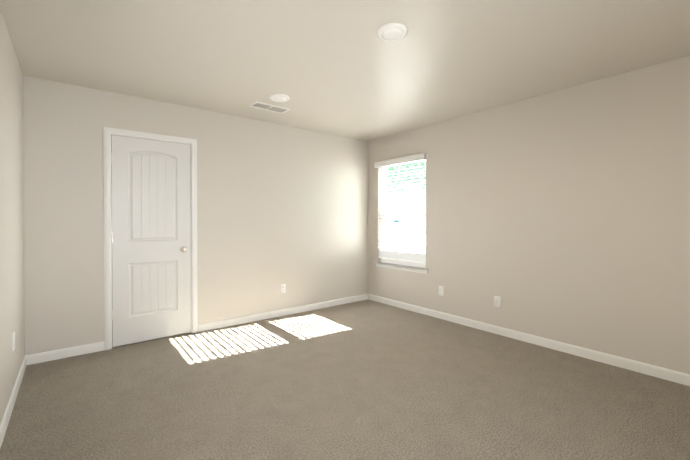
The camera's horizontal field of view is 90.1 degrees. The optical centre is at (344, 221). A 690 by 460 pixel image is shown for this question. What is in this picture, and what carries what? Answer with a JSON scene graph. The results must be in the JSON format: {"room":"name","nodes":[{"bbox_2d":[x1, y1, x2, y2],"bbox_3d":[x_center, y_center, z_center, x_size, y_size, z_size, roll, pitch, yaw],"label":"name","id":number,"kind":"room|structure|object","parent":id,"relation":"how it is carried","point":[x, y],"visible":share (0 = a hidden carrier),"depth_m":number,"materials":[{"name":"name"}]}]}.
{"room":"empty bedroom","nodes":[
{"label":"empty bedroom","id":0,"kind":"room"},
{"bbox_2d":[0,10,24,423],"bbox_3d":[-1.289,0.003,0.999,0.140,2.440,4.730,0,1,-38],"label":"wall","id":1,"kind":"structure","parent":0,"point":[12,312],"depth_m":2.28,"materials":[{"name":"beige paint"}]},
{"bbox_2d":[13,332,14,350],"bbox_3d":[-2.263,0.816,2.357,0.008,0.115,0.070,0,1,-38],"label":"outlet","id":2,"kind":"object","parent":1,"relation":"attached to","point":[13,341],"visible":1,"depth_m":2.34,"materials":[{"name":"white plastic"}]},
{"bbox_2d":[0,355,27,448],"bbox_3d":[-1.229,1.181,1.054,0.012,0.084,4.730,0,1,-38],"label":"baseboard","id":3,"kind":"structure","parent":1,"relation":"attached to","point":[4,423],"depth_m":2.22,"materials":[{"name":"white wood"}]},
{"bbox_2d":[23,75,367,354],"bbox_3d":[-1.214,-0.019,4.161,4.180,2.440,0.140,0,1,-38],"label":"wall","id":4,"kind":"structure","parent":0,"point":[278,205],"depth_m":3.87,"materials":[{"name":"beige paint"}]},
{"bbox_2d":[28,341,103,364],"bbox_3d":[-2.469,1.167,3.081,0.521,0.084,0.012,0,1,-38],"label":"baseboard","id":5,"kind":"structure","parent":4,"relation":"attached to","point":[46,356],"depth_m":3.06,"materials":[{"name":"white wood"}]},
{"bbox_2d":[103,127,197,349],"bbox_3d":[-1.959,0.156,3.521,0.835,2.100,0.090,0,1,-38],"label":"door frame","id":6,"kind":"structure","parent":4,"relation":"attached to","point":[107,132],"depth_m":3.28,"materials":[{"name":"white wood"}]},
{"bbox_2d":[111,135,190,346],"bbox_3d":[-1.935,0.182,3.484,0.714,2.023,0.104,0,1,-38],"label":"door","id":7,"kind":"structure","parent":4,"relation":"in","point":[151,239],"depth_m":3.48,"materials":[{"name":"white wood"}]},
{"bbox_2d":[198,294,367,331],"bbox_3d":[-0.635,1.157,4.530,2.484,0.084,0.012,0,1,-38],"label":"baseboard","id":8,"kind":"structure","parent":4,"relation":"attached to","point":[282,312],"depth_m":4.33,"materials":[{"name":"white wood"}]},
{"bbox_2d":[281,284,285,292],"bbox_3d":[-0.789,0.853,4.409,0.070,0.115,0.008,0,1,-38],"label":"outlet","id":9,"kind":"object","parent":4,"relation":"attached to","point":[283,288],"visible":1,"depth_m":4.41,"materials":[{"name":"white plastic"}]},
{"bbox_2d":[0,299,689,459],"bbox_3d":[0.296,1.275,2.260,4.780,0.120,5.610,0,1,-38],"label":"floor","id":10,"kind":"structure","parent":0,"point":[367,379],"depth_m":2.35,"materials":[{"name":"carpet"}]},
{"bbox_2d":[0,0,689,140],"bbox_3d":[0.296,-1.285,2.242,4.180,0.120,5.010,0,1,-38],"label":"ceiling","id":11,"kind":"structure","parent":0,"point":[339,67],"depth_m":2.48,"materials":[{"name":"beige paint"}]},
{"bbox_2d":[249,101,289,113],"bbox_3d":[-0.812,-1.248,3.725,0.405,0.036,0.192,0,1,-38],"label":"ceiling vent","id":12,"kind":"object","parent":11,"relation":"in","point":[277,109],"visible":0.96,"depth_m":3.74,"materials":[{"name":"white plastic"}]},
{"bbox_2d":[270,94,289,101],"bbox_3d":[-0.648,-1.216,3.414,0.195,0.036,0.195,0,1,-38],"label":"recessed light","id":13,"kind":"object","parent":11,"relation":"in","point":[279,97],"visible":1,"depth_m":3.37,"materials":[{"name":"white plastic"}]},
{"bbox_2d":[377,23,407,40],"bbox_3d":[0.305,-1.207,2.214,0.195,0.036,0.195,0,1,-38],"label":"recessed light","id":14,"kind":"object","parent":11,"relation":"in","point":[392,31],"visible":1,"depth_m":2.18,"materials":[{"name":"white plastic"}]},
{"bbox_2d":[368,56,689,373],"bbox_3d":[1.881,-0.014,3.503,0.140,2.440,4.730,0,1,-38],"label":"wall","id":15,"kind":"structure","parent":0,"point":[563,215],"depth_m":3.18,"materials":[{"name":"beige paint"}]},
{"bbox_2d":[374,262,428,273],"bbox_3d":[0.779,0.638,4.808,0.096,0.062,0.994,0,1,-38],"label":"window sill","id":16,"kind":"structure","parent":15,"relation":"attached to","point":[404,267],"depth_m":4.75,"materials":[{"name":"white wood"}]},
{"bbox_2d":[381,160,425,267],"bbox_3d":[0.847,-0.134,4.856,0.075,1.480,0.884,0,1,-38],"label":"window","id":17,"kind":"structure","parent":15,"relation":"in","point":[384,208],"depth_m":5.06,"materials":[{"name":"white plastic"}]},
{"bbox_2d":[374,153,426,263],"bbox_3d":[0.770,-0.171,4.795,0.116,1.429,0.928,0,1,-38],"label":"window blinds","id":18,"kind":"object","parent":17,"relation":"attached to","point":[408,256],"visible":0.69,"depth_m":4.78,"materials":[{"name":"white plastic"}]},
{"bbox_2d":[439,286,443,295],"bbox_3d":[1.190,0.854,4.264,0.008,0.115,0.070,0,1,-38],"label":"outlet","id":19,"kind":"object","parent":15,"relation":"attached to","point":[441,290],"visible":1,"depth_m":4.25,"materials":[{"name":"white plastic"}]},
{"bbox_2d":[494,296,500,307],"bbox_3d":[1.633,0.858,3.697,0.016,0.115,0.070,0,1,-38],"label":"outlet","id":20,"kind":"object","parent":15,"relation":"attached to","point":[497,301],"visible":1,"depth_m":3.70,"materials":[{"name":"white plastic"}]},
{"bbox_2d":[368,294,689,385],"bbox_3d":[1.821,1.164,3.464,0.012,0.084,4.730,0,1,-38],"label":"baseboard","id":21,"kind":"structure","parent":15,"relation":"attached to","point":[613,360],"depth_m":3.24,"materials":[{"name":"white wood"}]},
{"label":"outside","id":22,"kind":"structure","parent":0,"visible":0},
{"bbox_2d":[386,160,425,252],"bbox_3d":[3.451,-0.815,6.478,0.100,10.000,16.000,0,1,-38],"label":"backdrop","id":23,"kind":"structure","parent":22,"point":[395,184],"depth_m":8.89,"materials":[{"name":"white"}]}
]}

